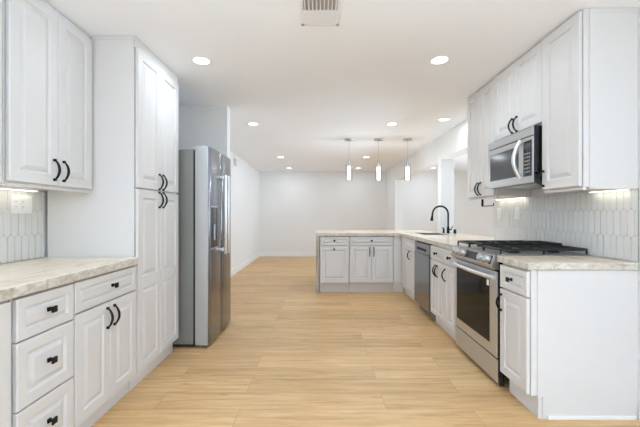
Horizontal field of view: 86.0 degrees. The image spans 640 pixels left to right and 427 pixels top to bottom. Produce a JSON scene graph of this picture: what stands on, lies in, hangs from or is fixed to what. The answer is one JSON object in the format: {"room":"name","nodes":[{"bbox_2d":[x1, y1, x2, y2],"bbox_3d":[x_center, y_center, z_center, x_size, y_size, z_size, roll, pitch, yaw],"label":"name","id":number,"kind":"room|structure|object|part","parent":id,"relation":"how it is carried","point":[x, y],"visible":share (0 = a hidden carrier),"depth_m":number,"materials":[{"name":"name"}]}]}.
{"room":"kitchen","nodes":[
{"label":"kitchen","id":0,"kind":"room"},
{"bbox_2d":[0,151,258,269],"bbox_3d":[-1.891,-0.002,3.260,0.317,2.440,13.120,0,0,0],"label":"wall","id":1,"kind":"structure","parent":0,"point":[244,177],"depth_m":7.67,"materials":[{"name":"white paint"}]},
{"bbox_2d":[0,0,1,181],"bbox_3d":[-1.696,-0.690,1.440,0.371,1.060,0.520,0,0,0],"label":"upper cabinet","id":2,"kind":"object","parent":1,"relation":"attached to","point":[0,0],"visible":1,"depth_m":1.67,"materials":[{"name":"white paint"}]},
{"bbox_2d":[0,189,43,262],"bbox_3d":[-1.894,0.070,1.576,0.010,0.447,1.552,0,0,0],"label":"tile backsplash","id":3,"kind":"structure","parent":1,"relation":"attached to","point":[21,234],"depth_m":2.17,"materials":[{"name":"grey tile"}]},
{"bbox_2d":[11,194,31,212],"bbox_3d":[-1.885,-0.062,2.170,0.009,0.116,0.150,0,0,0],"label":"wall outlet","id":4,"kind":"object","parent":3,"relation":"attached to","point":[19,203],"visible":1,"depth_m":2.16,"materials":[{"name":"white plastic"}]},
{"bbox_2d":[13,198,17,209],"bbox_3d":[-1.882,-0.062,2.120,0.004,0.068,0.032,0,0,0],"label":"receptacle","id":5,"kind":"object","parent":4,"relation":"attached to","point":[15,200],"depth_m":2.12,"materials":[{"name":"grey plastic"}]},
{"bbox_2d":[20,199,24,209],"bbox_3d":[-1.882,-0.062,2.170,0.004,0.068,0.032,0,0,0],"label":"receptacle","id":6,"kind":"object","parent":4,"relation":"attached to","point":[22,201],"depth_m":2.17,"materials":[{"name":"grey plastic"}]},
{"bbox_2d":[0,0,91,192],"bbox_3d":[-1.696,-0.682,2.030,0.371,1.076,0.651,0,0,0],"label":"upper cabinet","id":7,"kind":"object","parent":1,"relation":"attached to","point":[47,58],"visible":1,"depth_m":1.94,"materials":[{"name":"white paint"}]},
{"bbox_2d":[0,186,37,191],"bbox_3d":[-1.852,-0.153,1.770,0.028,0.016,0.940,0,0,0],"label":"light","id":8,"kind":"object","parent":7,"relation":"attached to","point":[1,187],"visible":1,"depth_m":2.10,"materials":[{"name":"white plastic"}]},
{"bbox_3d":[-1.562,-0.677,1.875,0.020,1.019,0.320,0,0,0],"label":"door","id":9,"kind":"part","parent":7,"relation":"part of","materials":[{"name":"white paint"}]},
{"bbox_3d":[-1.585,-0.152,2.030,0.023,0.016,0.647,0,0,0],"label":"light rail","id":10,"kind":"part","parent":7,"relation":"part of","materials":[{"name":"white paint"}]},
{"bbox_3d":[-1.532,-0.257,2.001,0.042,0.129,0.014,0,0,0],"label":"handle","id":11,"kind":"part","parent":7,"relation":"part of","materials":[{"name":"black metal"}]},
{"bbox_3d":[-1.532,-0.257,2.073,0.042,0.129,0.014,0,0,0],"label":"handle","id":12,"kind":"part","parent":7,"relation":"part of","materials":[{"name":"black metal"}]},
{"bbox_3d":[-1.562,-0.677,2.189,0.020,1.019,0.301,0,0,0],"label":"door","id":13,"kind":"part","parent":7,"relation":"part of","materials":[{"name":"white paint"}]},
{"bbox_2d":[231,252,259,276],"bbox_3d":[-1.726,1.155,6.902,0.014,0.125,5.804,0,0,0],"label":"baseboard","id":14,"kind":"structure","parent":1,"relation":"attached to","point":[235,270],"depth_m":7.81,"materials":[{"name":"white paint"}]},
{"bbox_2d":[179,106,229,158],"bbox_3d":[-1.474,-0.002,3.935,0.852,2.440,0.120,0,0,0],"label":"wall","id":15,"kind":"structure","parent":0,"point":[198,125],"depth_m":3.88,"materials":[{"name":"white paint"}]},
{"bbox_2d":[44,0,639,170],"bbox_3d":[2.075,-1.272,3.235,8.250,0.100,13.470,0,0,0],"label":"ceiling","id":16,"kind":"structure","parent":0,"point":[308,90],"depth_m":2.73,"materials":[{"name":"white paint"}]},
{"bbox_2d":[191,56,210,64],"bbox_3d":[-0.940,-1.217,2.720,0.152,0.008,0.152,0,0,0],"label":"recessed light","id":17,"kind":"object","parent":16,"relation":"in","point":[203,60],"visible":1,"depth_m":2.71,"materials":[{"name":"white plastic"}]},
{"bbox_2d":[247,122,258,124],"bbox_3d":[-0.905,-1.217,4.630,0.152,0.008,0.152,0,0,0],"label":"recessed light","id":18,"kind":"object","parent":16,"relation":"in","point":[248,123],"visible":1,"depth_m":4.60,"materials":[{"name":"white plastic"}]},
{"bbox_2d":[299,0,340,25],"bbox_3d":[0.002,-1.215,2.027,0.240,0.014,0.375,0,0,0],"label":"ceiling vent","id":19,"kind":"object","parent":16,"relation":"in","point":[313,12],"visible":1,"depth_m":2.06,"materials":[{"name":"white metal"}]},
{"bbox_3d":[0.002,-1.216,2.117,0.204,0.007,0.142,0,0,0],"label":"damper plate","id":20,"kind":"part","parent":19,"relation":"part of","materials":[{"name":"white metal"}]},
{"bbox_3d":[0.002,-1.220,2.027,0.204,0.002,0.335,0,0,0],"label":"plate","id":21,"kind":"part","parent":19,"relation":"part of","materials":[{"name":"grey metal"}]},
{"bbox_2d":[344,138,353,179],"bbox_3d":[0.472,-0.884,5.585,0.148,0.674,0.148,0,0,0],"label":"pendant light","id":22,"kind":"object","parent":16,"relation":"hanging from","point":[348,166],"visible":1,"depth_m":5.56,"materials":[{"name":"white glass"}]},
{"bbox_3d":[0.472,-0.665,5.585,0.054,0.207,0.054,0,0,0],"label":"crystal rod","id":23,"kind":"part","parent":22,"relation":"part of","materials":[{"name":"white glass"}]},
{"bbox_2d":[374,138,382,179],"bbox_3d":[0.953,-0.884,5.585,0.148,0.674,0.148,0,0,0],"label":"pendant light","id":24,"kind":"object","parent":16,"relation":"hanging from","point":[378,166],"visible":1,"depth_m":5.57,"materials":[{"name":"white glass"}]},
{"bbox_3d":[0.953,-0.687,5.585,0.104,0.280,0.104,0,0,0],"label":"lamp shade","id":25,"kind":"part","parent":24,"relation":"part of","materials":[{"name":"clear glass"}]},
{"bbox_3d":[0.953,-0.665,5.585,0.054,0.207,0.054,0,0,0],"label":"crystal rod","id":26,"kind":"part","parent":24,"relation":"part of","materials":[{"name":"white glass"}]},
{"bbox_2d":[386,122,397,124],"bbox_3d":[0.970,-1.217,4.630,0.152,0.008,0.152,0,0,0],"label":"recessed light","id":27,"kind":"object","parent":16,"relation":"in","point":[389,123],"visible":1,"depth_m":4.60,"materials":[{"name":"white plastic"}]},
{"bbox_2d":[403,138,411,179],"bbox_3d":[1.425,-0.884,5.585,0.148,0.674,0.148,0,0,0],"label":"pendant light","id":28,"kind":"object","parent":16,"relation":"hanging from","point":[407,166],"visible":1,"depth_m":5.56,"materials":[{"name":"white glass"}]},
{"bbox_3d":[1.425,-0.687,5.585,0.104,0.280,0.104,0,0,0],"label":"lamp shade","id":29,"kind":"part","parent":28,"relation":"part of","materials":[{"name":"clear glass"}]},
{"bbox_3d":[1.425,-0.665,5.585,0.054,0.207,0.054,0,0,0],"label":"crystal rod","id":30,"kind":"part","parent":28,"relation":"part of","materials":[{"name":"white glass"}]},
{"bbox_2d":[430,55,449,63],"bbox_3d":[0.945,-1.217,2.710,0.152,0.008,0.152,0,0,0],"label":"recessed light","id":31,"kind":"object","parent":16,"relation":"in","point":[439,59],"visible":1,"depth_m":2.69,"materials":[{"name":"white plastic"}]},
{"bbox_2d":[438,117,449,120],"bbox_3d":[1.596,-1.217,4.410,0.152,0.008,0.152,0,0,0],"label":"recessed light","id":32,"kind":"object","parent":16,"relation":"in","point":[444,118],"visible":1,"depth_m":4.40,"materials":[{"name":"white plastic"}]},
{"bbox_2d":[91,257,639,426],"bbox_3d":[2.075,1.268,3.235,8.250,0.100,13.470,0,0,0],"label":"floor","id":33,"kind":"structure","parent":0,"point":[288,354],"depth_m":2.62,"materials":[{"name":"brown wood"}]},
{"bbox_2d":[0,300,10,426],"bbox_3d":[-1.548,0.781,1.105,0.666,0.874,0.609,0,0,0],"label":"base cabinet","id":34,"kind":"object","parent":33,"relation":"on","point":[5,306],"visible":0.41,"depth_m":1.37,"materials":[{"name":"white paint"}]},
{"bbox_2d":[0,257,138,301],"bbox_3d":[-1.571,0.319,1.576,0.656,0.046,1.552,0,0,0],"label":"countertop","id":35,"kind":"structure","parent":34,"relation":"on","point":[24,277],"depth_m":1.81,"materials":[{"name":"beige stone"}]},
{"bbox_2d":[8,283,73,426],"bbox_3d":[-1.552,0.781,1.587,0.657,0.874,0.342,0,0,0],"label":"base cabinet","id":36,"kind":"object","parent":33,"relation":"on","point":[42,326],"visible":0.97,"depth_m":1.56,"materials":[{"name":"white paint"}]},
{"bbox_3d":[-1.266,0.968,1.587,0.020,0.270,0.330,0,0,0],"label":"drawer","id":37,"kind":"part","parent":36,"relation":"part of","materials":[{"name":"white paint"}]},
{"bbox_3d":[-1.266,0.683,1.587,0.020,0.283,0.330,0,0,0],"label":"drawer","id":38,"kind":"part","parent":36,"relation":"part of","materials":[{"name":"white paint"}]},
{"bbox_3d":[-1.266,0.445,1.587,0.020,0.178,0.330,0,0,0],"label":"drawer","id":39,"kind":"part","parent":36,"relation":"part of","materials":[{"name":"white paint"}]},
{"bbox_3d":[-1.240,0.956,1.588,0.033,0.029,0.029,0,0,0],"label":"knob","id":40,"kind":"part","parent":36,"relation":"part of","materials":[{"name":"black metal"}]},
{"bbox_3d":[-1.240,0.675,1.588,0.033,0.029,0.029,0,0,0],"label":"knob","id":41,"kind":"part","parent":36,"relation":"part of","materials":[{"name":"black metal"}]},
{"bbox_3d":[-1.240,0.440,1.588,0.033,0.029,0.029,0,0,0],"label":"knob","id":42,"kind":"part","parent":36,"relation":"part of","materials":[{"name":"black metal"}]},
{"bbox_2d":[70,265,135,426],"bbox_3d":[-1.548,0.781,2.057,0.666,0.874,0.596,0,0,0],"label":"base cabinet","id":43,"kind":"object","parent":33,"relation":"on","point":[104,319],"visible":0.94,"depth_m":1.99,"materials":[{"name":"white paint"}]},
{"bbox_3d":[-1.266,0.813,1.908,0.020,0.580,0.290,0,0,0],"label":"door","id":44,"kind":"part","parent":43,"relation":"part of","materials":[{"name":"white paint"}]},
{"bbox_3d":[-1.266,0.434,2.054,0.020,0.157,0.583,0,0,0],"label":"drawer","id":45,"kind":"part","parent":43,"relation":"part of","materials":[{"name":"white paint"}]},
{"bbox_3d":[-1.236,0.613,2.022,0.042,0.129,0.014,0,0,0],"label":"handle","id":46,"kind":"part","parent":43,"relation":"part of","materials":[{"name":"black metal"}]},
{"bbox_3d":[-1.240,0.430,2.075,0.033,0.029,0.029,0,0,0],"label":"knob","id":47,"kind":"part","parent":43,"relation":"part of","materials":[{"name":"black metal"}]},
{"bbox_3d":[-1.236,0.613,2.090,0.042,0.129,0.014,0,0,0],"label":"handle","id":48,"kind":"part","parent":43,"relation":"part of","materials":[{"name":"black metal"}]},
{"bbox_3d":[-1.266,0.813,2.201,0.020,0.580,0.289,0,0,0],"label":"door","id":49,"kind":"part","parent":43,"relation":"part of","materials":[{"name":"white paint"}]},
{"bbox_2d":[48,36,178,390],"bbox_3d":[-1.543,-0.001,2.699,0.661,2.438,0.698,0,0,0],"label":"pantry cabinet","id":50,"kind":"object","parent":33,"relation":"on","point":[131,209],"visible":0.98,"depth_m":2.37,"materials":[{"name":"white paint"}]},
{"bbox_3d":[-1.264,0.462,2.534,0.020,1.272,0.332,0,0,0],"label":"door","id":51,"kind":"part","parent":50,"relation":"part of","materials":[{"name":"white paint"}]},
{"bbox_3d":[-1.264,-0.665,2.534,0.020,0.963,0.332,0,0,0],"label":"door","id":52,"kind":"part","parent":50,"relation":"part of","materials":[{"name":"white paint"}]},
{"bbox_3d":[-1.234,-0.109,2.670,0.042,0.129,0.014,0,0,0],"label":"handle","id":53,"kind":"part","parent":50,"relation":"part of","materials":[{"name":"black metal"}]},
{"bbox_3d":[-1.234,-0.249,2.670,0.042,0.129,0.014,0,0,0],"label":"handle","id":54,"kind":"part","parent":50,"relation":"part of","materials":[{"name":"black metal"}]},
{"bbox_3d":[-1.234,-0.109,2.734,0.042,0.129,0.014,0,0,0],"label":"handle","id":55,"kind":"part","parent":50,"relation":"part of","materials":[{"name":"black metal"}]},
{"bbox_3d":[-1.234,-0.249,2.734,0.042,0.129,0.014,0,0,0],"label":"handle","id":56,"kind":"part","parent":50,"relation":"part of","materials":[{"name":"black metal"}]},
{"bbox_3d":[-1.264,-0.665,2.873,0.020,0.963,0.339,0,0,0],"label":"door","id":57,"kind":"part","parent":50,"relation":"part of","materials":[{"name":"white paint"}]},
{"bbox_3d":[-1.264,0.462,2.873,0.020,1.272,0.339,0,0,0],"label":"door","id":58,"kind":"part","parent":50,"relation":"part of","materials":[{"name":"white paint"}]},
{"bbox_2d":[173,145,230,346],"bbox_3d":[-1.408,0.295,3.485,0.944,1.845,0.760,0,0,0],"label":"refrigerator","id":59,"kind":"object","parent":33,"relation":"on","point":[204,194],"visible":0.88,"depth_m":3.11,"materials":[{"name":"grey metal"}]},
{"bbox_3d":[-1.065,0.288,3.301,0.129,1.804,0.392,0,0,0],"label":"door","id":60,"kind":"part","parent":59,"relation":"part of","materials":[{"name":"silver metal"}]},
{"bbox_3d":[-0.998,0.126,3.237,0.002,0.404,0.223,0,0,0],"label":"dispenser frame","id":61,"kind":"part","parent":59,"relation":"part of","materials":[{"name":"silver metal"}]},
{"bbox_3d":[-0.974,0.004,3.452,0.076,0.797,0.028,0,0,0],"label":"handle","id":62,"kind":"part","parent":59,"relation":"part of","materials":[{"name":"silver metal"}]},
{"bbox_3d":[-1.065,0.288,3.684,0.129,1.804,0.362,0,0,0],"label":"door","id":63,"kind":"part","parent":59,"relation":"part of","materials":[{"name":"silver metal"}]},
{"bbox_3d":[-0.974,0.004,3.548,0.076,0.797,0.028,0,0,0],"label":"handle","id":64,"kind":"part","parent":59,"relation":"part of","materials":[{"name":"silver metal"}]},
{"bbox_2d":[320,236,348,291],"bbox_3d":[0.223,0.781,5.582,0.458,0.874,0.632,0,0,0],"label":"base cabinet","id":65,"kind":"object","parent":33,"relation":"on","point":[334,250],"visible":0.95,"depth_m":5.30,"materials":[{"name":"white paint"}]},
{"bbox_3d":[0.223,0.417,5.308,0.442,0.134,0.020,0,0,0],"label":"drawer","id":66,"kind":"part","parent":65,"relation":"part of","materials":[{"name":"white paint"}]},
{"bbox_3d":[0.223,0.778,5.308,0.442,0.565,0.020,0,0,0],"label":"door","id":67,"kind":"part","parent":65,"relation":"part of","materials":[{"name":"white paint"}]},
{"bbox_2d":[319,236,401,284],"bbox_3d":[0.933,0.779,5.915,1.890,0.878,0.020,0,0,0],"label":"panel","id":68,"kind":"object","parent":33,"relation":"on","point":[319,236],"visible":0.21,"depth_m":5.91,"materials":[{"name":"white paint"}]},
{"bbox_2d":[349,236,402,291],"bbox_3d":[0.877,0.781,5.577,0.846,0.874,0.641,0,0,0],"label":"base cabinet","id":69,"kind":"object","parent":33,"relation":"on","point":[374,261],"visible":0.97,"depth_m":5.30,"materials":[{"name":"white paint"}]},
{"bbox_3d":[0.627,0.778,5.308,0.331,0.565,0.020,0,0,0],"label":"door","id":70,"kind":"part","parent":69,"relation":"part of","materials":[{"name":"white paint"}]},
{"bbox_3d":[0.795,0.417,5.308,0.666,0.134,0.020,0,0,0],"label":"drawer","id":71,"kind":"part","parent":69,"relation":"part of","materials":[{"name":"white paint"}]},
{"bbox_3d":[0.963,0.778,5.308,0.331,0.565,0.020,0,0,0],"label":"door","id":72,"kind":"part","parent":69,"relation":"part of","materials":[{"name":"white paint"}]},
{"bbox_2d":[316,230,492,292],"bbox_3d":[1.046,0.756,4.756,2.218,0.924,3.208,0,0,0],"label":"countertop","id":73,"kind":"structure","parent":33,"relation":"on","point":[448,240],"depth_m":5.29,"materials":[{"name":"beige stone"}]},
{"bbox_3d":[-0.039,0.777,5.823,0.048,0.881,1.074,0,0,0],"label":"waterfall panel","id":74,"kind":"part","parent":73,"relation":"part of","materials":[{"name":"beige stone"}]},
{"bbox_2d":[417,233,443,234],"bbox_3d":[1.655,0.408,5.120,0.362,0.210,0.552,0,0,0],"label":"sink","id":75,"kind":"object","parent":73,"relation":"in","point":[417,233],"visible":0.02,"depth_m":5.39,"materials":[{"name":"silver metal"}]},
{"bbox_2d":[430,205,452,232],"bbox_3d":[1.847,0.081,5.224,0.351,0.426,0.060,0,0,-5],"label":"kitchen faucet","id":76,"kind":"object","parent":73,"relation":"on","point":[444,207],"visible":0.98,"depth_m":5.22,"materials":[{"name":"black metal"}]},
{"bbox_3d":[1.831,0.036,5.220,0.281,0.336,0.030,0,0,-6],"label":"spout","id":77,"kind":"part","parent":76,"relation":"part of","materials":[{"name":"black metal"}]},
{"bbox_2d":[402,236,418,304],"bbox_3d":[1.533,0.778,4.895,0.641,0.880,0.780,0,0,0],"label":"base cabinet","id":78,"kind":"object","parent":33,"relation":"on","point":[408,245],"visible":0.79,"depth_m":4.88,"materials":[{"name":"white paint"}]},
{"bbox_3d":[1.264,0.809,4.780,0.020,0.578,0.540,0,0,0],"label":"door","id":79,"kind":"part","parent":78,"relation":"part of","materials":[{"name":"white paint"}]},
{"bbox_3d":[1.264,0.428,4.780,0.020,0.156,0.540,0,0,0],"label":"drawer","id":80,"kind":"part","parent":78,"relation":"part of","materials":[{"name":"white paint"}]},
{"bbox_2d":[414,240,435,320],"bbox_3d":[1.537,0.779,4.191,0.606,0.867,0.603,0,0,0],"label":"dishwasher","id":81,"kind":"object","parent":33,"relation":"on","point":[422,258],"visible":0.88,"depth_m":4.12,"materials":[{"name":"silver metal"}]},
{"bbox_3d":[1.255,0.803,4.197,0.038,0.650,0.591,0,0,0],"label":"door","id":82,"kind":"part","parent":81,"relation":"part of","materials":[{"name":"silver metal"}]},
{"bbox_3d":[1.256,0.415,4.197,0.036,0.118,0.591,0,0,0],"label":"control panel","id":83,"kind":"part","parent":81,"relation":"part of","materials":[{"name":"silver metal"}]},
{"bbox_3d":[1.315,1.171,4.190,0.030,0.083,0.590,0,0,0],"label":"toe panel","id":84,"kind":"part","parent":81,"relation":"part of","materials":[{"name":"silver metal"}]},
{"bbox_2d":[431,245,449,334],"bbox_3d":[1.533,0.778,3.659,0.661,0.880,0.426,0,0,0],"label":"base cabinet","id":85,"kind":"object","parent":33,"relation":"on","point":[437,252],"visible":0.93,"depth_m":3.63,"materials":[{"name":"white paint"}]},
{"bbox_3d":[1.254,0.802,3.762,0.020,0.592,0.204,0,0,0],"label":"door","id":86,"kind":"part","parent":85,"relation":"part of","materials":[{"name":"white paint"}]},
{"bbox_3d":[1.254,0.423,3.658,0.020,0.146,0.412,0,0,0],"label":"drawer","id":87,"kind":"part","parent":85,"relation":"part of","materials":[{"name":"white paint"}]},
{"bbox_3d":[1.254,0.802,3.554,0.020,0.592,0.204,0,0,0],"label":"door","id":88,"kind":"part","parent":85,"relation":"part of","materials":[{"name":"white paint"}]},
{"bbox_2d":[441,248,455,339],"bbox_3d":[1.533,0.778,3.300,0.661,0.880,0.289,0,0,0],"label":"base cabinet","id":89,"kind":"object","parent":33,"relation":"on","point":[449,268],"visible":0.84,"depth_m":3.30,"materials":[{"name":"white paint"}]},
{"bbox_3d":[1.254,0.423,3.300,0.020,0.146,0.276,0,0,0],"label":"drawer","id":90,"kind":"part","parent":89,"relation":"part of","materials":[{"name":"white paint"}]},
{"bbox_3d":[1.254,0.802,3.300,0.020,0.592,0.276,0,0,0],"label":"door","id":91,"kind":"part","parent":89,"relation":"part of","materials":[{"name":"white paint"}]},
{"bbox_2d":[451,240,587,386],"bbox_3d":[1.521,0.721,2.767,0.702,0.994,0.762,0,0,0],"label":"gas range","id":92,"kind":"object","parent":33,"relation":"on","point":[477,268],"visible":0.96,"depth_m":2.63,"materials":[{"name":"silver metal"}]},
{"bbox_3d":[1.199,0.324,2.880,0.050,0.067,0.068,0,0,0],"label":"knob","id":93,"kind":"part","parent":92,"relation":"part of","materials":[{"name":"silver metal"}]},
{"bbox_3d":[1.212,0.448,2.768,0.060,0.036,0.711,0,0,0],"label":"handle","id":94,"kind":"part","parent":92,"relation":"part of","materials":[{"name":"silver metal"}]},
{"bbox_3d":[1.231,0.338,2.768,0.062,0.108,0.745,0,0,0],"label":"control panel","id":95,"kind":"part","parent":92,"relation":"part of","materials":[{"name":"silver metal"}]},
{"bbox_3d":[1.242,0.708,2.768,0.012,0.604,0.739,0,0,0],"label":"oven door","id":96,"kind":"part","parent":92,"relation":"part of","materials":[{"name":"silver metal"}]},
{"bbox_3d":[1.243,1.102,2.768,0.010,0.162,0.739,0,0,0],"label":"drawer","id":97,"kind":"part","parent":92,"relation":"part of","materials":[{"name":"silver metal"}]},
{"bbox_3d":[1.199,0.324,2.565,0.050,0.067,0.068,0,0,0],"label":"knob","id":98,"kind":"part","parent":92,"relation":"part of","materials":[{"name":"silver metal"}]},
{"bbox_3d":[1.199,0.324,2.470,0.050,0.067,0.068,0,0,0],"label":"knob","id":99,"kind":"part","parent":92,"relation":"part of","materials":[{"name":"silver metal"}]},
{"bbox_2d":[455,240,587,254],"bbox_3d":[1.547,0.255,2.767,0.650,0.063,0.762,0,0,0],"label":"cooktop","id":100,"kind":"object","parent":92,"relation":"in","point":[488,247],"depth_m":2.61,"materials":[{"name":"black metal"}]},
{"bbox_2d":[496,263,637,419],"bbox_3d":[1.539,0.775,2.191,0.697,0.886,0.327,0,0,0],"label":"base cabinet","id":101,"kind":"object","parent":33,"relation":"on","point":[569,338],"visible":0.96,"depth_m":2.04,"materials":[{"name":"white paint"}]},
{"bbox_3d":[1.212,0.598,2.326,0.042,0.120,0.014,0,0,0],"label":"handle","id":102,"kind":"part","parent":101,"relation":"part of","materials":[{"name":"black metal"}]},
{"bbox_3d":[1.242,0.421,2.199,0.020,0.150,0.303,0,0,0],"label":"drawer","id":103,"kind":"part","parent":101,"relation":"part of","materials":[{"name":"white paint"}]},
{"bbox_3d":[1.242,0.791,2.199,0.020,0.570,0.303,0,0,0],"label":"door","id":104,"kind":"part","parent":101,"relation":"part of","materials":[{"name":"white paint"}]},
{"bbox_2d":[497,256,637,269],"bbox_3d":[1.554,0.309,2.204,0.649,0.042,0.360,0,0,0],"label":"countertop","id":105,"kind":"structure","parent":101,"relation":"on","point":[525,262],"depth_m":2.04,"materials":[{"name":"beige stone"}]},
{"bbox_3d":[1.590,0.776,2.040,0.596,0.884,0.006,0,0,0],"label":"panel","id":106,"kind":"part","parent":101,"relation":"part of","materials":[{"name":"white paint"}]},
{"bbox_3d":[1.612,1.207,2.032,0.524,0.022,0.010,0,0,0],"label":"shoe trim","id":107,"kind":"part","parent":101,"relation":"part of","materials":[{"name":"white paint"}]},
{"bbox_2d":[259,171,493,251],"bbox_3d":[2.060,-0.002,9.880,8.180,2.440,0.120,0,0,0],"label":"wall","id":108,"kind":"structure","parent":0,"point":[293,205],"depth_m":9.82,"materials":[{"name":"white paint"}]},
{"bbox_2d":[260,252,315,256],"bbox_3d":[2.134,1.155,9.813,7.733,0.125,0.014,0,0,0],"label":"baseboard","id":109,"kind":"structure","parent":108,"relation":"attached to","point":[262,254],"depth_m":9.80,"materials":[{"name":"white paint"}]},
{"bbox_2d":[386,7,639,418],"bbox_3d":[1.990,-0.002,3.260,0.200,2.440,13.120,0,0,0],"label":"wall","id":110,"kind":"structure","parent":0,"point":[441,152],"depth_m":5.35,"materials":[{"name":"white paint"}]},
{"bbox_2d":[467,79,530,199],"bbox_3d":[1.697,-0.682,3.341,0.369,1.076,0.562,0,0,0],"label":"upper cabinet","id":111,"kind":"object","parent":110,"relation":"attached to","point":[480,106],"visible":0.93,"depth_m":3.30,"materials":[{"name":"white paint"}]},
{"bbox_3d":[1.564,-0.689,3.480,0.020,1.042,0.274,0,0,0],"label":"door","id":112,"kind":"part","parent":111,"relation":"part of","materials":[{"name":"white paint"}]},
{"bbox_3d":[1.587,-0.152,3.341,0.023,0.016,0.558,0,0,0],"label":"light rail","id":113,"kind":"part","parent":111,"relation":"part of","materials":[{"name":"white paint"}]},
{"bbox_2d":[481,199,493,206],"bbox_3d":[1.700,-0.119,3.483,0.040,0.084,0.255,0,0,0],"label":"paper towel holder","id":114,"kind":"object","parent":111,"relation":"attached to","point":[482,200],"visible":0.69,"depth_m":3.58,"materials":[{"name":"black metal"}]},
{"bbox_3d":[1.564,-0.689,3.203,0.020,1.042,0.273,0,0,0],"label":"door","id":115,"kind":"part","parent":111,"relation":"part of","materials":[{"name":"white paint"}]},
{"bbox_2d":[495,196,525,199],"bbox_3d":[1.852,-0.153,3.350,0.028,0.016,0.500,0,0,0],"label":"light","id":116,"kind":"object","parent":111,"relation":"attached to","point":[519,196],"visible":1,"depth_m":3.29,"materials":[{"name":"white plastic"}]},
{"bbox_2d":[494,41,541,141],"bbox_3d":[1.692,-0.924,2.726,0.369,0.592,0.664,0,0,0],"label":"upper cabinet","id":117,"kind":"object","parent":110,"relation":"attached to","point":[518,89],"visible":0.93,"depth_m":2.67,"materials":[{"name":"white paint"}]},
{"bbox_3d":[1.559,-0.927,2.890,0.020,0.566,0.323,0,0,0],"label":"door","id":118,"kind":"part","parent":117,"relation":"part of","materials":[{"name":"white paint"}]},
{"bbox_3d":[1.529,-0.707,2.758,0.042,0.125,0.014,0,0,0],"label":"handle","id":119,"kind":"part","parent":117,"relation":"part of","materials":[{"name":"black metal"}]},
{"bbox_2d":[488,125,541,188],"bbox_3d":[1.648,-0.419,2.727,0.453,0.410,0.647,0,0,0],"label":"microwave","id":120,"kind":"object","parent":117,"relation":"attached to","point":[514,160],"visible":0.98,"depth_m":2.58,"materials":[{"name":"silver metal"}]},
{"bbox_3d":[1.460,-0.400,2.545,0.077,0.300,0.028,0,0,0],"label":"handle","id":121,"kind":"part","parent":120,"relation":"part of","materials":[{"name":"silver metal"}]},
{"bbox_3d":[1.492,-0.400,2.466,0.004,0.255,0.094,0,0,0],"label":"control panel","id":122,"kind":"part","parent":120,"relation":"part of","materials":[{"name":"black"}]},
{"bbox_3d":[1.529,-0.707,2.695,0.042,0.125,0.014,0,0,0],"label":"handle","id":123,"kind":"part","parent":117,"relation":"part of","materials":[{"name":"black metal"}]},
{"bbox_3d":[1.559,-0.927,2.562,0.020,0.566,0.325,0,0,0],"label":"door","id":124,"kind":"part","parent":117,"relation":"part of","materials":[{"name":"white paint"}]},
{"bbox_2d":[493,188,638,261],"bbox_3d":[1.884,0.065,2.877,0.010,0.437,1.695,0,0,0],"label":"tile backsplash","id":125,"kind":"structure","parent":110,"relation":"attached to","point":[606,224],"depth_m":2.48,"materials":[{"name":"grey tile"}]},
{"bbox_2d":[497,208,500,218],"bbox_3d":[1.875,-0.005,3.596,0.009,0.116,0.072,0,0,0],"label":"wall outlet","id":126,"kind":"object","parent":125,"relation":"attached to","point":[498,209],"visible":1,"depth_m":3.59,"materials":[{"name":"white plastic"}]},
{"bbox_2d":[515,207,519,219],"bbox_3d":[1.875,-0.005,3.261,0.009,0.116,0.072,0,0,0],"label":"wall outlet","id":127,"kind":"object","parent":125,"relation":"attached to","point":[517,209],"visible":1,"depth_m":3.25,"materials":[{"name":"white plastic"}]},
{"bbox_2d":[538,8,638,192],"bbox_3d":[1.694,-0.682,2.212,0.384,1.076,0.361,0,0,0],"label":"upper cabinet","id":128,"kind":"object","parent":110,"relation":"attached to","point":[590,61],"visible":0.98,"depth_m":2.04,"materials":[{"name":"white paint"}]},
{"bbox_3d":[1.523,-0.244,2.364,0.042,0.115,0.014,0,0,0],"label":"handle","id":129,"kind":"part","parent":128,"relation":"part of","materials":[{"name":"black metal"}]},
{"bbox_3d":[1.553,-0.689,2.216,0.020,1.042,0.340,0,0,0],"label":"door","id":130,"kind":"part","parent":128,"relation":"part of","materials":[{"name":"white paint"}]},
{"bbox_3d":[1.577,-0.152,2.216,0.023,0.016,0.347,0,0,0],"label":"light rail","id":131,"kind":"part","parent":128,"relation":"part of","materials":[{"name":"white paint"}]},
{"bbox_2d":[588,189,628,192],"bbox_3d":[1.852,-0.153,2.208,0.028,0.016,0.285,0,0,0],"label":"light","id":132,"kind":"object","parent":128,"relation":"attached to","point":[599,190],"visible":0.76,"depth_m":2.22,"materials":[{"name":"white plastic"}]},
{"bbox_3d":[1.743,-0.674,2.038,0.286,1.048,0.006,0,0,0],"label":"panel","id":133,"kind":"part","parent":128,"relation":"part of","materials":[{"name":"white paint"}]}
]}

